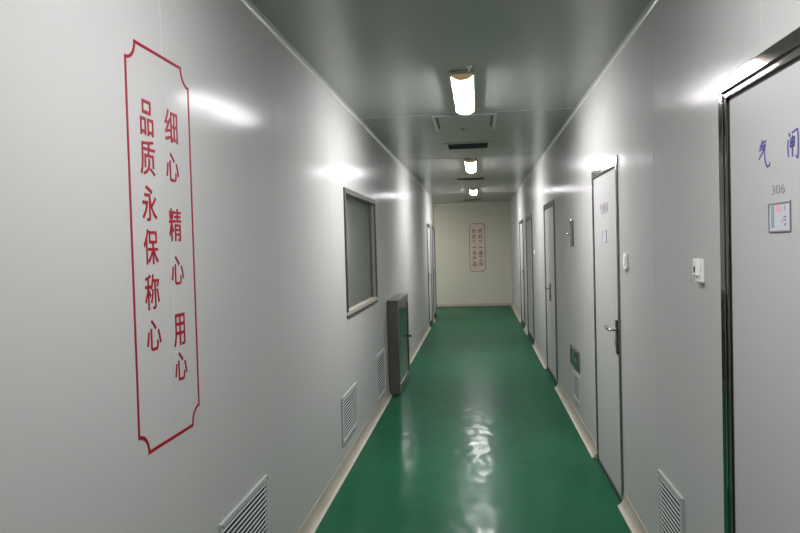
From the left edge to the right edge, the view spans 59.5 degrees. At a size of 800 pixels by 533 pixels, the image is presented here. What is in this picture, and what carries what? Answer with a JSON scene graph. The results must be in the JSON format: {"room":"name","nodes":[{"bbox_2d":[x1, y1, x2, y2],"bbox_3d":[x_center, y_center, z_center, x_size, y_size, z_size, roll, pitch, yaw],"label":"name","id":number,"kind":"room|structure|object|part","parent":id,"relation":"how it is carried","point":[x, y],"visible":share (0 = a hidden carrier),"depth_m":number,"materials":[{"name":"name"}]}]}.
{"room":"cleanroom facility corridor","nodes":[
{"label":"cleanroom facility corridor","id":0,"kind":"room"},
{"bbox_2d":[0,0,433,532],"bbox_3d":[-0.542,0.134,4.570,0.121,2.690,22.950,-1,2,6],"label":"wall","id":1,"kind":"structure","parent":0,"point":[274,153],"depth_m":2.31,"materials":[{"name":"paint"}]},
{"bbox_2d":[124,39,199,453],"bbox_3d":[-0.749,-0.059,2.238,0.002,1.231,0.446,-1,2,6],"label":"sign","id":2,"kind":"object","parent":1,"relation":"attached to","point":[173,127],"depth_m":2.16,"materials":[{"name":"red paint"}]},
{"bbox_2d":[218,475,269,532],"bbox_3d":[-0.638,1.137,2.918,0.014,0.352,0.585,-1,2,6],"label":"air vent","id":3,"kind":"object","parent":1,"relation":"in","point":[251,514],"visible":1,"depth_m":2.99,"materials":[{"name":"grey metal"}]},
{"bbox_2d":[239,0,433,198],"bbox_3d":[-0.507,-1.200,4.525,0.028,0.028,22.950,-1,2,6],"label":"trim","id":4,"kind":"structure","parent":1,"relation":"attached to","point":[248,4],"depth_m":4.22,"materials":[{"name":"white metal"}]},
{"bbox_2d":[298,388,392,532],"bbox_3d":[-0.904,1.564,0.353,0.044,0.085,14.405,-1,2,6],"label":"baseboard","id":5,"kind":"structure","parent":1,"relation":"attached to","point":[322,505],"depth_m":4.83,"materials":[{"name":"beige plastic"}]},
{"bbox_2d":[341,382,357,444],"bbox_3d":[-0.376,1.093,5.250,0.014,0.337,0.590,-1,2,6],"label":"air vent","id":6,"kind":"object","parent":1,"relation":"in","point":[349,408],"visible":1,"depth_m":5.22,"materials":[{"name":"grey metal"}]},
{"bbox_2d":[343,187,377,317],"bbox_3d":[-0.355,-0.127,6.019,0.088,0.982,1.567,-1,2,6],"label":"window","id":7,"kind":"structure","parent":1,"relation":"in","point":[356,223],"depth_m":6.14,"materials":[{"name":"grey glass"}]},
{"bbox_3d":[-0.392,-0.126,6.023,0.015,0.968,1.553,-1,2,6],"label":"blind panel","id":8,"kind":"part","parent":7,"relation":"part of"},
{"bbox_3d":[-0.326,0.334,6.030,0.044,0.037,1.555,-1,2,6],"label":"sill","id":9,"kind":"part","parent":7,"relation":"part of","materials":[{"name":"silver metal"}]},
{"bbox_3d":[-0.310,0.354,6.028,0.023,0.018,1.567,-1,2,6],"label":"rail","id":10,"kind":"part","parent":7,"relation":"part of","materials":[{"name":"grey metal"}]},
{"bbox_2d":[375,347,385,402],"bbox_3d":[-0.187,1.065,6.925,0.014,0.440,0.610,-1,2,6],"label":"air vent","id":11,"kind":"object","parent":1,"relation":"in","point":[380,360],"visible":1,"depth_m":6.90,"materials":[{"name":"grey metal"}]},
{"bbox_2d":[410,325,430,364],"bbox_3d":[0.305,1.233,11.113,0.044,0.085,5.070,-1,2,6],"label":"baseboard","id":12,"kind":"structure","parent":1,"relation":"attached to","point":[416,348],"depth_m":11.14,"materials":[{"name":"beige plastic"}]},
{"bbox_2d":[427,224,432,326],"bbox_3d":[0.620,0.167,14.060,0.076,2.035,0.900,-1,2,6],"label":"door","id":13,"kind":"structure","parent":1,"relation":"in","point":[428,225],"depth_m":14.09,"materials":[{"name":"grey metal"}]},
{"bbox_2d":[431,226,436,318],"bbox_3d":[0.778,0.124,15.471,0.076,2.035,0.900,-1,2,6],"label":"door","id":14,"kind":"structure","parent":1,"relation":"in","point":[432,227],"depth_m":15.49,"materials":[{"name":"grey metal"}]},
{"bbox_2d":[250,0,649,203],"bbox_3d":[-0.576,-1.301,5.713,4.234,0.123,25.500,-1,2,6],"label":"ceiling","id":15,"kind":"structure","parent":0,"point":[532,62],"depth_m":4.23,"materials":[{"name":"grey paint"}]},
{"bbox_2d":[449,65,474,114],"bbox_3d":[0.450,-1.220,4.938,0.156,0.059,1.336,-1,2,6],"label":"ceiling light","id":16,"kind":"object","parent":15,"relation":"attached to","point":[462,81],"visible":1,"depth_m":4.75,"materials":[{"name":"grey paint"}]},
{"bbox_3d":[0.385,-1.221,5.003,0.010,0.010,1.200,-1,2,6],"label":"rail","id":17,"kind":"part","parent":16,"relation":"part of","materials":[{"name":"grey paint"}]},
{"bbox_2d":[452,77,473,113],"bbox_3d":[0.456,-1.211,4.996,0.132,0.033,1.160,-1,2,6],"label":"diffuser","id":18,"kind":"object","parent":16,"relation":"attached to","point":[462,90],"depth_m":4.91,"materials":[{"name":"white plastic"}]},
{"bbox_3d":[0.527,-1.225,4.987,0.010,0.010,1.200,-1,2,6],"label":"rail","id":19,"kind":"part","parent":16,"relation":"part of","materials":[{"name":"grey paint"}]},
{"bbox_2d":[431,113,496,131],"bbox_3d":[0.580,-1.283,6.263,0.550,0.012,0.790,-1,2,6],"label":"ceiling hatch","id":20,"kind":"object","parent":15,"relation":"attached to","point":[485,120],"visible":0.99,"depth_m":6.21,"materials":[{"name":"white metal"}]},
{"bbox_2d":[443,141,492,149],"bbox_3d":[0.751,-1.332,7.737,0.532,0.006,0.520,-1,2,6],"label":"ceiling vent","id":21,"kind":"object","parent":15,"relation":"in","point":[469,145],"visible":1,"depth_m":7.72,"materials":[{"name":"black metal"}]},
{"bbox_2d":[464,157,476,172],"bbox_3d":[0.955,-1.358,9.437,0.156,0.059,1.336,-1,2,6],"label":"ceiling light","id":22,"kind":"object","parent":15,"relation":"attached to","point":[470,164],"visible":1,"depth_m":9.24,"materials":[{"name":"grey paint"}]},
{"bbox_2d":[465,161,475,172],"bbox_3d":[0.962,-1.350,9.495,0.132,0.033,1.160,-1,2,6],"label":"diffuser","id":23,"kind":"object","parent":22,"relation":"attached to","point":[470,166],"depth_m":9.40,"materials":[{"name":"white plastic"}]},
{"bbox_2d":[454,177,486,180],"bbox_3d":[1.172,-1.450,11.583,0.535,0.006,0.420,-1,2,6],"label":"ceiling vent","id":24,"kind":"object","parent":15,"relation":"in","point":[473,178],"visible":1,"depth_m":11.54,"materials":[{"name":"black metal"}]},
{"bbox_2d":[462,199,482,200],"bbox_3d":[1.759,-1.615,16.968,0.520,0.006,0.500,-1,2,6],"label":"ceiling vent","id":25,"kind":"object","parent":15,"relation":"in","point":[462,199],"visible":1,"depth_m":16.85,"materials":[{"name":"black metal"}]},
{"bbox_2d":[469,187,476,194],"bbox_3d":[1.462,-1.497,13.957,0.156,0.059,1.336,-1,2,6],"label":"ceiling light","id":26,"kind":"object","parent":15,"relation":"attached to","point":[473,191],"visible":1,"depth_m":13.65,"materials":[{"name":"grey paint"}]},
{"bbox_2d":[434,203,511,304],"bbox_3d":[0.940,-0.289,18.370,4.154,2.690,0.120,-1,2,6],"label":"wall","id":27,"kind":"structure","parent":0,"point":[456,283],"depth_m":18.21,"materials":[{"name":"beige paint"}]},
{"bbox_2d":[434,201,509,205],"bbox_3d":[0.835,-1.606,18.260,4.034,0.045,0.040,-1,2,6],"label":"trim","id":28,"kind":"structure","parent":27,"relation":"attached to","point":[507,201],"depth_m":18.14,"materials":[{"name":"white metal"}]},
{"bbox_2d":[437,303,510,306],"bbox_3d":[0.887,1.022,18.346,3.992,0.075,0.020,-1,2,6],"label":"baseboard","id":29,"kind":"structure","parent":27,"relation":"attached to","point":[462,304],"depth_m":18.22,"materials":[{"name":"beige plastic"}]},
{"bbox_2d":[469,223,485,271],"bbox_3d":[2.012,-0.495,18.182,0.413,1.253,0.003,-1,2,6],"label":"sign","id":30,"kind":"object","parent":27,"relation":"attached to","point":[476,230],"depth_m":18.18,"materials":[{"name":"beige"}]},
{"bbox_2d":[315,306,631,532],"bbox_3d":[-0.500,1.505,5.791,4.234,0.120,25.500,-1,2,6],"label":"floor","id":31,"kind":"structure","parent":0,"point":[479,436],"depth_m":5.35,"materials":[{"name":"green paint"}]},
{"bbox_2d":[387,293,411,394],"bbox_3d":[0.008,0.858,8.030,0.159,1.022,1.078,-1,2,6],"label":"cabinet","id":32,"kind":"object","parent":31,"relation":"on","point":[398,335],"visible":0.99,"depth_m":7.51,"materials":[{"name":"silver metal"}]},
{"bbox_3d":[0.041,0.851,8.026,0.020,1.010,1.078,-1,2,6],"label":"door","id":33,"kind":"part","parent":32,"relation":"part of","materials":[{"name":"glass"}]},
{"bbox_3d":[0.038,0.851,8.027,0.007,0.848,0.916,-1,2,6],"label":"glass pane","id":34,"kind":"part","parent":32,"relation":"part of","materials":[{"name":"grey"}]},
{"bbox_2d":[510,0,799,532],"bbox_3d":[1.525,0.052,5.519,0.121,2.690,25.300,-1,2,6],"label":"wall","id":35,"kind":"structure","parent":0,"point":[655,108],"depth_m":3.25,"materials":[{"name":"paint"}]},
{"bbox_2d":[511,302,520,322],"bbox_3d":[2.667,1.030,16.122,0.044,0.085,4.040,-1,2,6],"label":"baseboard","id":36,"kind":"structure","parent":35,"relation":"attached to","point":[512,305],"depth_m":15.91,"materials":[{"name":"beige plastic"}]},
{"bbox_2d":[519,219,524,327],"bbox_3d":[2.348,0.129,13.558,0.076,2.045,1.050,-1,2,6],"label":"door","id":37,"kind":"structure","parent":35,"relation":"in","point":[521,238],"depth_m":13.56,"materials":[{"name":"grey metal"}]},
{"bbox_2d":[525,214,534,344],"bbox_3d":[2.142,0.192,11.504,0.026,2.045,1.280,-1,2,6],"label":"door","id":38,"kind":"structure","parent":35,"relation":"in","point":[529,239],"depth_m":11.48,"materials":[{"name":"grey metal"}]},
{"bbox_2d":[532,341,546,368],"bbox_3d":[1.964,1.223,9.860,0.044,0.085,2.070,-1,2,6],"label":"baseboard","id":39,"kind":"structure","parent":35,"relation":"attached to","point":[539,353],"depth_m":9.70,"materials":[{"name":"beige plastic"}]},
{"bbox_2d":[543,199,557,385],"bbox_3d":[1.749,0.283,8.229,0.076,2.066,1.140,-1,2,6],"label":"door","id":40,"kind":"structure","parent":35,"relation":"in","point":[548,208],"depth_m":8.20,"materials":[{"name":"grey metal"}]},
{"bbox_3d":[1.770,0.304,8.257,0.012,0.210,0.044,-1,2,6],"label":"handle","id":41,"kind":"part","parent":40,"relation":"part of","materials":[{"name":"grey metal"}]},
{"bbox_2d":[566,220,573,246],"bbox_3d":[1.504,-0.294,6.195,0.058,0.235,0.100,-1,2,6],"label":"gauge","id":42,"kind":"object","parent":35,"relation":"attached to","point":[571,222],"depth_m":6.14,"materials":[{"name":"grey metal"}]},
{"bbox_3d":[1.521,-0.295,6.193,0.024,0.235,0.100,-1,2,6],"label":"plate","id":43,"kind":"part","parent":42,"relation":"part of","materials":[{"name":"grey metal"}]},
{"bbox_2d":[570,344,579,371],"bbox_3d":[1.546,0.806,6.189,0.024,0.167,0.490,-1,2,6],"label":"exit sign","id":44,"kind":"object","parent":35,"relation":"attached to","point":[574,353],"visible":1,"depth_m":6.11,"materials":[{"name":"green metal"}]},
{"bbox_2d":[555,380,596,457],"bbox_3d":[1.576,1.329,6.410,0.044,0.085,2.555,-1,2,6],"label":"baseboard","id":45,"kind":"structure","parent":35,"relation":"attached to","point":[590,444],"depth_m":6.03,"materials":[{"name":"beige plastic"}]},
{"bbox_2d":[573,368,580,406],"bbox_3d":[1.556,1.061,6.165,0.014,0.255,0.410,-1,2,6],"label":"air vent","id":46,"kind":"object","parent":35,"relation":"in","point":[576,378],"visible":1,"depth_m":6.14,"materials":[{"name":"grey metal"}]},
{"bbox_2d":[509,0,659,201],"bbox_3d":[1.417,-1.279,5.490,0.028,0.028,25.300,-1,2,6],"label":"trim","id":47,"kind":"structure","parent":35,"relation":"attached to","point":[651,5],"depth_m":4.42,"materials":[{"name":"white metal"}]},
{"bbox_2d":[591,155,623,501],"bbox_3d":[1.346,0.375,4.645,0.076,2.102,0.925,-1,2,6],"label":"door","id":48,"kind":"structure","parent":35,"relation":"in","point":[605,195],"depth_m":4.57,"materials":[{"name":"grey metal"}]},
{"bbox_3d":[1.303,0.381,4.327,0.062,0.021,0.153,-1,2,6],"label":"lever","id":49,"kind":"part","parent":48,"relation":"part of","materials":[{"name":"silver metal"}]},
{"bbox_3d":[1.321,0.429,4.259,0.012,0.210,0.044,-1,2,6],"label":"handle","id":50,"kind":"part","parent":48,"relation":"part of","materials":[{"name":"grey metal"}]},
{"bbox_2d":[623,253,627,269],"bbox_3d":[1.280,-0.029,3.975,0.017,0.090,0.085,-1,2,6],"label":"wall switch","id":51,"kind":"object","parent":35,"relation":"attached to","point":[625,255],"visible":1,"depth_m":3.95,"materials":[{"name":"white plastic"}]},
{"bbox_2d":[617,492,647,532],"bbox_3d":[1.230,1.424,3.325,0.044,0.085,1.767,-1,2,6],"label":"baseboard","id":52,"kind":"structure","parent":35,"relation":"attached to","point":[628,512],"depth_m":3.94,"materials":[{"name":"beige plastic"}]},
{"bbox_2d":[658,469,683,532],"bbox_3d":[1.216,1.137,3.145,0.014,0.330,0.390,-1,2,6],"label":"air vent","id":53,"kind":"object","parent":35,"relation":"in","point":[670,501],"visible":1,"depth_m":3.16,"materials":[{"name":"grey metal"}]},
{"bbox_2d":[692,259,704,282],"bbox_3d":[1.129,0.016,2.647,0.021,0.091,0.086,-1,2,6],"label":"wall switch","id":54,"kind":"object","parent":35,"relation":"attached to","point":[697,264],"visible":1,"depth_m":2.64,"materials":[{"name":"white plastic"}]},
{"bbox_2d":[718,27,799,532],"bbox_3d":[1.069,0.447,1.949,0.024,2.122,0.923,-1,2,6],"label":"door","id":55,"kind":"structure","parent":35,"relation":"in","point":[759,101],"depth_m":2.07,"materials":[{"name":"silver metal"}]}
]}

